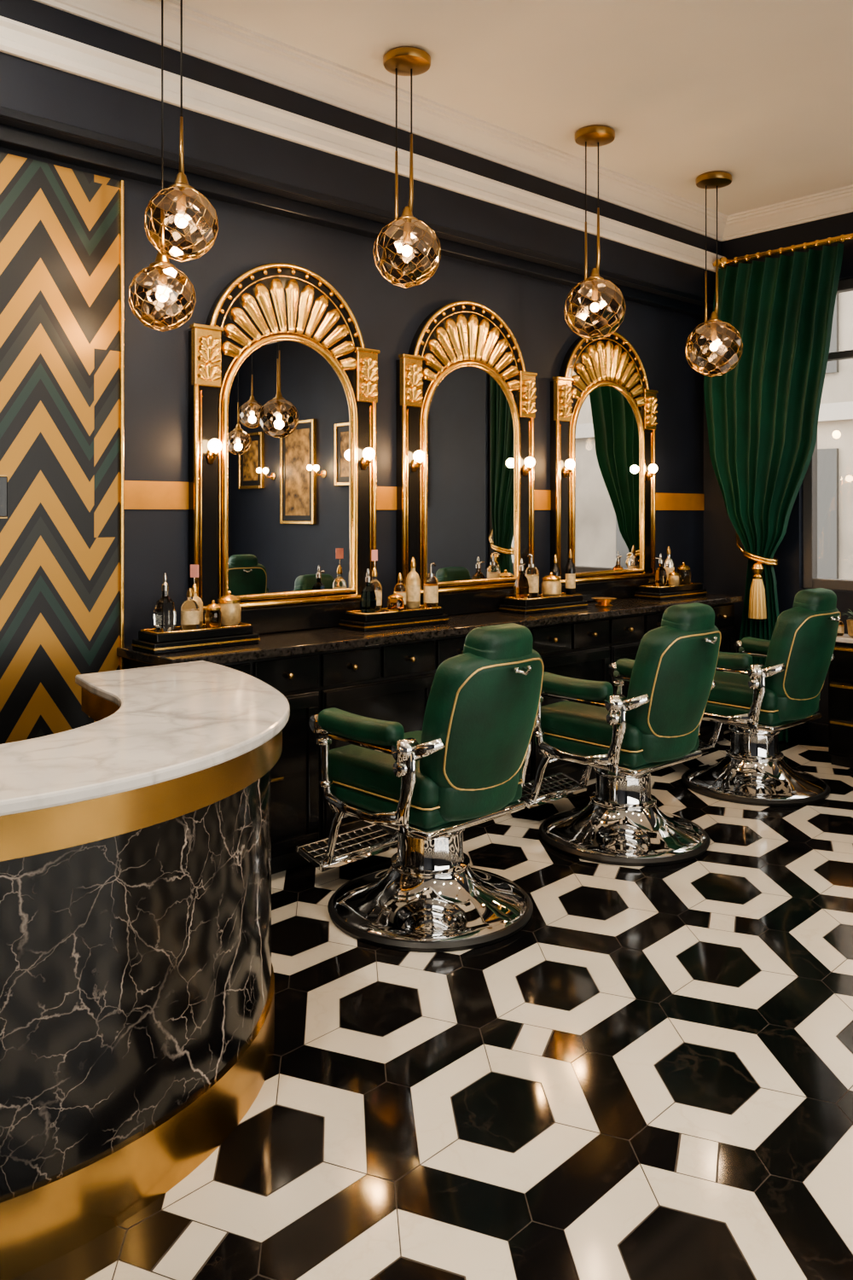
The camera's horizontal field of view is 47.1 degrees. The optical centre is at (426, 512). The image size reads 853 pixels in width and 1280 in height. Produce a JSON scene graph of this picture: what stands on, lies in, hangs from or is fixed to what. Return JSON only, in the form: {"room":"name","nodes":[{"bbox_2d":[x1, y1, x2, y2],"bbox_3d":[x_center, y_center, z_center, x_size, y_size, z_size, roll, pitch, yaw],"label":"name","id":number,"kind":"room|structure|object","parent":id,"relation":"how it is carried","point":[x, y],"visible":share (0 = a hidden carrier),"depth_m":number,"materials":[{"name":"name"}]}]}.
{"room":"salon","nodes":[
{"label":"salon","id":0,"kind":"room"},
{"bbox_2d":[0,146,703,645],"bbox_3d":[-0.935,-0.292,4.710,8.400,3.985,0.200,0,0,-43],"label":"wall","id":1,"kind":"structure","parent":0,"point":[388,316],"depth_m":5.11,"materials":[{"name":"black paint"}]},
{"bbox_2d":[0,151,123,744],"bbox_3d":[-2.024,0.080,3.546,1.950,3.000,0.040,0,0,-43],"label":"panel","id":2,"kind":"object","parent":1,"relation":"attached to","point":[59,225],"depth_m":4.02,"materials":[{"name":"paper"}]},
{"bbox_2d":[0,476,7,517],"bbox_3d":[-1.718,-0.060,3.807,0.165,0.160,0.030,0,0,-43],"label":"plate","id":3,"kind":"object","parent":2,"relation":"attached to","point":[3,480],"visible":1,"depth_m":3.84,"materials":[{"name":"black paint"}]},
{"bbox_2d":[188,262,383,634],"bbox_3d":[-0.648,-0.315,4.752,1.100,1.780,0.127,0,0,-43],"label":"arched mirror","id":4,"kind":"object","parent":1,"relation":"attached to","point":[283,378],"visible":1,"depth_m":4.71,"materials":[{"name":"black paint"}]},
{"bbox_2d":[206,438,221,464],"bbox_3d":[-0.965,-0.274,4.435,0.064,0.114,0.089,0,0,-43],"label":"sconce","id":5,"kind":"object","parent":4,"relation":"attached to","point":[213,445],"depth_m":4.43,"materials":[{"name":"white glass"}]},
{"bbox_2d":[227,340,351,595],"bbox_3d":[-0.655,-0.223,4.760,0.730,1.225,0.006,0,0,-43],"label":"mirror glass","id":6,"kind":"object","parent":4,"relation":"attached to","point":[289,402],"depth_m":4.75,"materials":[{"name":"black"}]},
{"bbox_2d":[360,448,375,470],"bbox_3d":[-0.305,-0.274,5.042,0.064,0.114,0.089,0,0,-43],"label":"sconce","id":7,"kind":"object","parent":4,"relation":"attached to","point":[367,454],"depth_m":5.03,"materials":[{"name":"white glass"}]},
{"bbox_2d":[123,480,704,510],"bbox_3d":[0.383,-0.074,5.782,4.610,0.124,0.006,0,0,-43],"label":"trim","id":8,"kind":"structure","parent":1,"relation":"attached to","point":[137,494],"depth_m":4.42,"materials":[{"name":"gold metal"}]},
{"bbox_2d":[395,300,540,616],"bbox_3d":[0.269,-0.315,5.595,1.100,1.780,0.127,0,0,-43],"label":"arched mirror","id":9,"kind":"object","parent":1,"relation":"attached to","point":[466,397],"visible":0.98,"depth_m":5.56,"materials":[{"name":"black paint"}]},
{"bbox_2d":[411,450,424,471],"bbox_3d":[-0.048,-0.274,5.278,0.064,0.114,0.089,0,0,-43],"label":"sconce","id":10,"kind":"object","parent":9,"relation":"attached to","point":[417,456],"depth_m":5.27,"materials":[{"name":"white glass"}]},
{"bbox_2d":[427,366,516,581],"bbox_3d":[0.262,-0.223,5.603,0.730,1.225,0.006,0,0,-43],"label":"mirror glass","id":11,"kind":"object","parent":9,"relation":"attached to","point":[472,410],"depth_m":5.60,"materials":[{"name":"black"}]},
{"bbox_2d":[522,456,535,476],"bbox_3d":[0.612,-0.274,5.884,0.064,0.114,0.089,0,0,-43],"label":"sconce","id":12,"kind":"object","parent":9,"relation":"attached to","point":[528,462],"depth_m":5.88,"materials":[{"name":"white glass"}]},
{"bbox_2d":[550,331,658,601],"bbox_3d":[1.207,-0.315,6.458,1.100,1.780,0.127,0,0,-43],"label":"arched mirror","id":13,"kind":"object","parent":1,"relation":"attached to","point":[603,406],"visible":0.94,"depth_m":6.41,"materials":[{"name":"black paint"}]},
{"bbox_2d":[563,459,575,477],"bbox_3d":[0.890,-0.274,6.141,0.064,0.114,0.089,0,0,-43],"label":"sconce","id":14,"kind":"object","parent":13,"relation":"attached to","point":[568,464],"depth_m":6.13,"materials":[{"name":"white glass"}]},
{"bbox_2d":[575,385,641,573],"bbox_3d":[1.200,-0.223,6.466,0.730,1.225,0.006,0,0,-43],"label":"mirror glass","id":15,"kind":"object","parent":13,"relation":"attached to","point":[608,418],"depth_m":6.46,"materials":[{"name":"white"}]},
{"bbox_2d":[645,464,657,480],"bbox_3d":[1.550,-0.274,6.747,0.064,0.114,0.089,0,0,-43],"label":"sconce","id":16,"kind":"object","parent":13,"relation":"attached to","point":[651,469],"depth_m":6.74,"materials":[{"name":"white glass"}]},
{"bbox_2d":[10,729,852,1279],"bbox_3d":[1.502,1.640,2.060,8.000,0.120,7.000,0,0,-43],"label":"floor","id":17,"kind":"structure","parent":0,"point":[651,1077],"depth_m":2.69,"materials":[{"name":"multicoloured tile"}]},
{"bbox_2d":[0,660,290,1279],"bbox_3d":[-1.043,1.080,2.663,1.250,1.000,2.156,0,0,33],"label":"reception desk","id":18,"kind":"object","parent":17,"relation":"on","point":[137,977],"visible":1,"depth_m":2.22,"materials":[{"name":"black stone"}]},
{"bbox_2d":[295,622,544,952],"bbox_3d":[-0.015,1.000,3.944,0.816,1.160,1.082,0,0,-45],"label":"barber chair","id":19,"kind":"object","parent":17,"relation":"on","point":[467,766],"visible":1,"depth_m":3.66,"materials":[{"name":"green leather"}]},
{"bbox_2d":[329,730,522,808],"bbox_3d":[-0.016,1.013,3.945,0.560,0.146,0.620,0,0,-45],"label":"seat cushion","id":20,"kind":"object","parent":19,"relation":"on","point":[365,773],"depth_m":3.75,"materials":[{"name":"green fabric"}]},
{"bbox_2d":[116,593,742,874],"bbox_3d":[0.421,1.079,5.474,4.310,1.002,0.508,0,0,-43],"label":"vanity counter","id":21,"kind":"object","parent":17,"relation":"on","point":[387,675],"depth_m":4.59,"materials":[{"name":"wood"}]},
{"bbox_2d":[131,622,260,654],"bbox_3d":[-0.985,0.535,4.203,0.504,0.086,0.204,0,0,-43],"label":"tray","id":22,"kind":"object","parent":21,"relation":"on","point":[150,641],"visible":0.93,"depth_m":4.10,"materials":[{"name":"black paint"}]},
{"bbox_2d":[153,573,176,631],"bbox_3d":[-1.095,0.377,4.101,0.087,0.242,0.087,0,0,14],"label":"perfume bottle","id":23,"kind":"object","parent":22,"relation":"on","point":[165,613],"visible":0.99,"depth_m":4.07,"materials":[{"name":"black"}]},
{"bbox_2d":[180,587,199,630],"bbox_3d":[-1.001,0.410,4.147,0.077,0.176,0.077,0,0,21],"label":"lotion bottle","id":24,"kind":"object","parent":22,"relation":"on","point":[189,608],"visible":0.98,"depth_m":4.12,"materials":[{"name":"white glass"}]},
{"bbox_2d":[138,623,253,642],"bbox_3d":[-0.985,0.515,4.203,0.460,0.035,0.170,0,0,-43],"label":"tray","id":25,"kind":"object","parent":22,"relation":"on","point":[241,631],"depth_m":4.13,"materials":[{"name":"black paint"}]},
{"bbox_2d":[190,564,203,627],"bbox_3d":[-1.004,0.363,4.239,0.073,0.270,0.073,0,0,26],"label":"lotion bottle","id":26,"kind":"object","parent":22,"relation":"on","point":[194,568],"visible":0.59,"depth_m":4.23,"materials":[{"name":"glass"}]},
{"bbox_2d":[204,599,221,628],"bbox_3d":[-0.914,0.438,4.200,0.071,0.121,0.071,0,0,35],"label":"jar","id":27,"kind":"object","parent":22,"relation":"on","point":[213,614],"visible":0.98,"depth_m":4.17,"materials":[{"name":"brown metal"}]},
{"bbox_2d":[217,590,241,626],"bbox_3d":[-0.867,0.421,4.297,0.105,0.154,0.106,0,0,-45],"label":"jar","id":28,"kind":"object","parent":22,"relation":"on","point":[230,607],"visible":0.93,"depth_m":4.25,"materials":[{"name":"ceramic"}]},
{"bbox_2d":[338,605,448,632],"bbox_3d":[-0.160,0.535,4.975,0.564,0.086,0.204,0,0,-43],"label":"tray","id":29,"kind":"object","parent":21,"relation":"on","point":[385,619],"visible":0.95,"depth_m":4.86,"materials":[{"name":"black paint"}]},
{"bbox_2d":[360,568,376,613],"bbox_3d":[-0.286,0.388,4.817,0.078,0.220,0.078,0,0,-38],"label":"perfume bottle","id":30,"kind":"object","parent":29,"relation":"on","point":[368,600],"visible":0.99,"depth_m":4.79,"materials":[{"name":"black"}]},
{"bbox_2d":[370,549,382,611],"bbox_3d":[-0.261,0.344,4.923,0.073,0.308,0.073,0,0,37],"label":"lotion bottle","id":31,"kind":"object","parent":29,"relation":"on","point":[375,584],"visible":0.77,"depth_m":4.91,"materials":[{"name":"white"}]},
{"bbox_2d":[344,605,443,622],"bbox_3d":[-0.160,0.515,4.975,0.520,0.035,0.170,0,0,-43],"label":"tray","id":32,"kind":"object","parent":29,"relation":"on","point":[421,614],"depth_m":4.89,"materials":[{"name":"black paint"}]},
{"bbox_2d":[387,591,404,610],"bbox_3d":[-0.155,0.449,4.911,0.085,0.099,0.086,0,0,-40],"label":"jar","id":33,"kind":"object","parent":29,"relation":"on","point":[395,602],"visible":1,"depth_m":4.88,"materials":[{"name":"brown metal"}]},
{"bbox_2d":[394,572,406,609],"bbox_3d":[-0.136,0.405,5.024,0.065,0.187,0.065,0,0,41],"label":"bottle","id":34,"kind":"object","parent":29,"relation":"on","point":[399,588],"visible":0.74,"depth_m":5.00,"materials":[{"name":"brown glass"}]},
{"bbox_2d":[406,557,420,608],"bbox_3d":[-0.070,0.366,5.084,0.077,0.264,0.077,0,0,-27],"label":"lotion bottle","id":35,"kind":"object","parent":29,"relation":"on","point":[413,581],"visible":0.98,"depth_m":5.05,"materials":[{"name":"glass"}]},
{"bbox_2d":[423,562,438,608],"bbox_3d":[0.023,0.381,5.102,0.076,0.234,0.076,0,0,-10],"label":"soap pump bottle","id":36,"kind":"object","parent":29,"relation":"on","point":[431,583],"visible":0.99,"depth_m":5.07,"materials":[{"name":"brown glass"}]},
{"bbox_2d":[499,592,587,614],"bbox_3d":[0.695,0.535,5.774,0.564,0.086,0.204,0,0,-43],"label":"tray","id":37,"kind":"object","parent":21,"relation":"on","point":[563,602],"visible":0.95,"depth_m":5.65,"materials":[{"name":"black paint"}]},
{"bbox_2d":[514,558,529,599],"bbox_3d":[0.547,0.383,5.625,0.087,0.231,0.087,0,0,-36],"label":"perfume bottle","id":38,"kind":"object","parent":37,"relation":"on","point":[521,584],"visible":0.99,"depth_m":5.59,"materials":[{"name":"brown glass"}]},
{"bbox_2d":[524,553,539,598],"bbox_3d":[0.615,0.370,5.714,0.080,0.255,0.080,0,0,19],"label":"soap pump bottle","id":39,"kind":"object","parent":37,"relation":"on","point":[532,573],"visible":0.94,"depth_m":5.68,"materials":[{"name":"white glass"}]},
{"bbox_2d":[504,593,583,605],"bbox_3d":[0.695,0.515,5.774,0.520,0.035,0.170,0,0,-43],"label":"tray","id":40,"kind":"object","parent":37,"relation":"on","point":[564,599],"depth_m":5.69,"materials":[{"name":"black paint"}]},
{"bbox_2d":[541,571,561,596],"bbox_3d":[0.738,0.426,5.787,0.118,0.143,0.117,0,0,-5],"label":"jar","id":41,"kind":"object","parent":37,"relation":"on","point":[551,584],"visible":1,"depth_m":5.74,"materials":[{"name":"ceramic"}]},
{"bbox_2d":[551,554,560,581],"bbox_3d":[0.778,0.377,5.905,0.061,0.242,0.061,0,0,26],"label":"lotion bottle","id":42,"kind":"object","parent":37,"relation":"on","point":[555,570],"visible":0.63,"depth_m":5.89,"materials":[{"name":"black glass"}]},
{"bbox_2d":[565,548,575,594],"bbox_3d":[0.871,0.360,5.923,0.061,0.275,0.061,0,0,9],"label":"lotion bottle","id":43,"kind":"object","parent":37,"relation":"on","point":[570,569],"visible":1,"depth_m":5.90,"materials":[{"name":"black glass"}]},
{"bbox_2d":[591,597,616,607],"bbox_3d":[1.087,0.553,5.998,0.156,0.050,0.156,0,0,-43],"label":"dish","id":44,"kind":"object","parent":21,"relation":"on","point":[603,602],"visible":1,"depth_m":5.96,"materials":[{"name":"gold metal"}]},
{"bbox_2d":[634,582,707,599],"bbox_3d":[1.667,0.535,6.668,0.564,0.086,0.204,0,0,-43],"label":"tray","id":45,"kind":"object","parent":21,"relation":"on","point":[649,591],"visible":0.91,"depth_m":6.53,"materials":[{"name":"black paint"}]},
{"bbox_2d":[654,553,667,586],"bbox_3d":[1.570,0.388,6.566,0.082,0.220,0.082,0,0,7],"label":"perfume bottle","id":46,"kind":"object","parent":45,"relation":"on","point":[660,576],"visible":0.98,"depth_m":6.54,"materials":[{"name":"brown glass"}]},
{"bbox_2d":[663,546,674,585],"bbox_3d":[1.653,0.366,6.682,0.077,0.264,0.077,0,0,-25],"label":"lotion bottle","id":47,"kind":"object","parent":45,"relation":"on","point":[669,565],"visible":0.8,"depth_m":6.65,"materials":[{"name":"silver metal"}]},
{"bbox_2d":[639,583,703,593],"bbox_3d":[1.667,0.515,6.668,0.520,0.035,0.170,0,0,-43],"label":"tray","id":48,"kind":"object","parent":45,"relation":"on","point":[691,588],"depth_m":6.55,"materials":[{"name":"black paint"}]},
{"bbox_2d":[669,570,679,586],"bbox_3d":[1.663,0.443,6.583,0.071,0.110,0.071,0,0,-21],"label":"jar","id":49,"kind":"object","parent":45,"relation":"on","point":[673,578],"visible":1,"depth_m":6.56,"materials":[{"name":"glass"}]},
{"bbox_2d":[676,562,691,584],"bbox_3d":[1.768,0.421,6.734,0.098,0.154,0.097,0,0,38],"label":"jar","id":50,"kind":"object","parent":45,"relation":"on","point":[683,570],"visible":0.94,"depth_m":6.70,"materials":[{"name":"brown"}]},
{"bbox_2d":[519,602,721,866],"bbox_3d":[0.928,1.000,4.797,0.816,1.160,1.082,0,0,-43],"label":"barber chair","id":51,"kind":"object","parent":17,"relation":"on","point":[671,677],"visible":0.98,"depth_m":4.51,"materials":[{"name":"green leather"}]},
{"bbox_2d":[541,700,699,750],"bbox_3d":[0.926,1.013,4.798,0.560,0.146,0.620,0,0,-43],"label":"seat cushion","id":52,"kind":"object","parent":51,"relation":"on","point":[582,725],"depth_m":4.61,"materials":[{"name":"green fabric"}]},
{"bbox_2d":[681,587,841,806],"bbox_3d":[1.864,1.000,5.686,0.816,1.160,1.082,0,0,-42],"label":"barber chair","id":53,"kind":"object","parent":17,"relation":"on","point":[759,701],"visible":0.82,"depth_m":5.36,"materials":[{"name":"green leather"}]},
{"bbox_2d":[708,669,778,710],"bbox_3d":[1.863,1.013,5.687,0.560,0.146,0.620,0,0,-42],"label":"seat cushion","id":54,"kind":"object","parent":53,"relation":"on","point":[731,691],"depth_m":5.45,"materials":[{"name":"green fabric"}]},
{"bbox_2d":[828,634,852,767],"bbox_3d":[2.871,1.177,5.860,0.220,0.805,0.940,0,0,-43],"label":"cabinet","id":55,"kind":"object","parent":17,"relation":"on","point":[840,670],"visible":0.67,"depth_m":6.06,"materials":[{"name":"black wood"}]},
{"bbox_2d":[837,616,844,635],"bbox_3d":[2.586,0.708,6.141,0.061,0.132,0.061,0,0,-27],"label":"bottle","id":56,"kind":"object","parent":55,"relation":"on","point":[841,628],"visible":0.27,"depth_m":6.11,"materials":[{"name":"brown"}]},
{"bbox_2d":[842,610,852,637],"bbox_3d":[2.663,0.682,6.073,0.187,0.184,0.146,0,0,-23],"label":"potted plant","id":57,"kind":"object","parent":55,"relation":"on","point":[850,622],"visible":0.97,"depth_m":6.06,"materials":[{"name":"green plant"}]},
{"bbox_2d":[174,0,852,215],"bbox_3d":[1.502,-2.210,2.060,8.000,0.150,7.000,0,0,-43],"label":"ceiling","id":58,"kind":"structure","parent":0,"point":[758,92],"depth_m":4.75,"materials":[{"name":"beige paint"}]},
{"bbox_2d":[128,0,218,331],"bbox_3d":[-1.007,-1.429,3.876,0.374,1.411,0.283,0,0,24],"label":"globe pendant light","id":59,"kind":"object","parent":58,"relation":"hanging from","point":[180,222],"visible":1,"depth_m":3.80,"materials":[{"name":"gold metal"}]},
{"bbox_2d":[0,0,721,308],"bbox_3d":[-0.817,-1.823,4.581,8.000,0.625,0.150,0,0,-43],"label":"soffit beam","id":60,"kind":"structure","parent":58,"relation":"attached to","point":[26,86],"depth_m":4.67,"materials":[{"name":"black paint"}]},
{"bbox_2d":[0,123,713,319],"bbox_3d":[-0.840,-1.478,4.607,8.000,0.065,0.080,0,0,-43],"label":"trim","id":61,"kind":"structure","parent":60,"relation":"attached to","point":[14,138],"depth_m":4.65,"materials":[{"name":"black paint"}]},
{"bbox_2d":[0,105,714,304],"bbox_3d":[-0.762,-1.528,4.522,8.000,0.035,0.012,0,0,-43],"label":"beam lip","id":62,"kind":"object","parent":60,"relation":"attached to","point":[5,112],"visible":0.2,"depth_m":4.61,"materials":[{"name":"black paint"}]},
{"bbox_2d":[712,232,852,268],"bbox_3d":[2.900,-1.790,6.300,0.202,0.084,2.313,0,0,-43],"label":"curtain rod","id":63,"kind":"object","parent":60,"relation":"attached to","point":[724,262],"visible":1,"depth_m":6.70,"materials":[{"name":"gold metal"}]},
{"bbox_2d":[704,243,844,742],"bbox_3d":[2.354,-0.092,6.763,0.271,3.325,1.006,0,0,-35],"label":"velvet curtain","id":64,"kind":"object","parent":63,"relation":"hanging from","point":[763,413],"visible":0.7,"depth_m":6.77,"materials":[{"name":"green fabric"}]},
{"bbox_2d":[33,0,727,241],"bbox_3d":[-0.722,-2.065,4.479,8.000,0.140,0.128,0,0,-43],"label":"trim","id":65,"kind":"structure","parent":58,"relation":"attached to","point":[206,37],"depth_m":4.88,"materials":[{"name":"white paint"}]},
{"bbox_2d":[372,46,441,288],"bbox_3d":[-0.090,-1.595,4.590,0.318,1.081,0.318,0,0,-43],"label":"globe pendant light","id":66,"kind":"object","parent":58,"relation":"hanging from","point":[407,252],"visible":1,"depth_m":4.50,"materials":[{"name":"gold metal"}]},
{"bbox_2d":[564,124,626,340],"bbox_3d":[0.946,-1.552,5.502,0.342,1.167,0.342,0,0,-43],"label":"globe pendant light","id":67,"kind":"object","parent":58,"relation":"hanging from","point":[595,309],"visible":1,"depth_m":5.41,"materials":[{"name":"gold metal"}]},
{"bbox_2d":[686,170,743,377],"bbox_3d":[1.829,-1.499,6.233,0.354,1.273,0.354,0,0,-43],"label":"globe pendant light","id":68,"kind":"object","parent":58,"relation":"hanging from","point":[714,347],"visible":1,"depth_m":6.14,"materials":[{"name":"gold metal"}]},
{"bbox_2d":[704,212,852,724],"bbox_3d":[4.520,-0.292,4.835,0.200,3.985,7.000,0,0,-43],"label":"wall","id":69,"kind":"structure","parent":0,"point":[725,566],"depth_m":6.96,"materials":[{"name":"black paint"}]},
{"bbox_2d":[0,16,726,272],"bbox_3d":[-0.754,-1.820,4.513,8.000,0.130,0.035,0,0,-43],"label":"trim","id":70,"kind":"structure","parent":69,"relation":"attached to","point":[18,39],"depth_m":4.64,"materials":[{"name":"white paint"}]},
{"bbox_2d":[722,184,852,241],"bbox_3d":[4.450,-2.065,4.669,0.128,0.140,6.850,0,0,-43],"label":"trim","id":71,"kind":"structure","parent":69,"relation":"attached to","point":[837,201],"depth_m":6.76,"materials":[{"name":"white paint"}]},
{"bbox_2d":[788,721,828,745],"bbox_3d":[4.439,1.510,4.761,0.020,0.140,7.000,0,0,-43],"label":"baseboard","id":72,"kind":"structure","parent":69,"relation":"attached to","point":[813,732],"depth_m":6.71,"materials":[{"name":"black wood"}]},
{"bbox_2d":[802,278,852,591],"bbox_3d":[3.203,-0.520,6.253,0.080,2.100,1.630,0,0,-43],"label":"frame","id":73,"kind":"object","parent":69,"relation":"attached to","point":[811,580],"visible":0.35,"depth_m":6.79,"materials":[{"name":"grey"}]},
{"label":"outside","id":74,"kind":"structure","parent":0,"visible":0},
{"bbox_3d":[9.845,1.795,9.053,13.250,0.170,32.000,0,0,-43],"label":"pavement","id":75,"kind":"object","parent":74,"visible":0},
{"bbox_2d":[817,290,852,579],"bbox_3d":[9.136,-2.855,11.118,0.500,9.130,24.000,0,0,-43],"label":"facade","id":76,"kind":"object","parent":75,"relation":"on","point":[838,387],"visible":0.02,"depth_m":14.14,"materials":[{"name":"paint"}]},
{"bbox_2d":[817,293,838,579],"bbox_3d":[9.264,-2.870,10.557,0.070,7.700,21.000,0,0,-43],"label":"windows","id":77,"kind":"structure","parent":76,"relation":"in","point":[828,459],"depth_m":14.22,"materials":[{"name":"grey glass"}]},
{"bbox_2d":[818,401,852,422],"bbox_3d":[8.896,-2.920,10.898,0.150,3.200,24.000,0,0,-43],"label":"trim","id":78,"kind":"structure","parent":76,"relation":"attached to","point":[841,410],"depth_m":14.07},
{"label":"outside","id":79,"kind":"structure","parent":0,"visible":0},
{"bbox_2d":[832,430,841,438],"bbox_3d":[7.828,-0.971,11.579,0.120,0.517,10.570,0,0,-43],"label":"fairy lights","id":80,"kind":"object","parent":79,"point":[836,434],"visible":0.19,"depth_m":13.77,"materials":[{"name":"white glass"}]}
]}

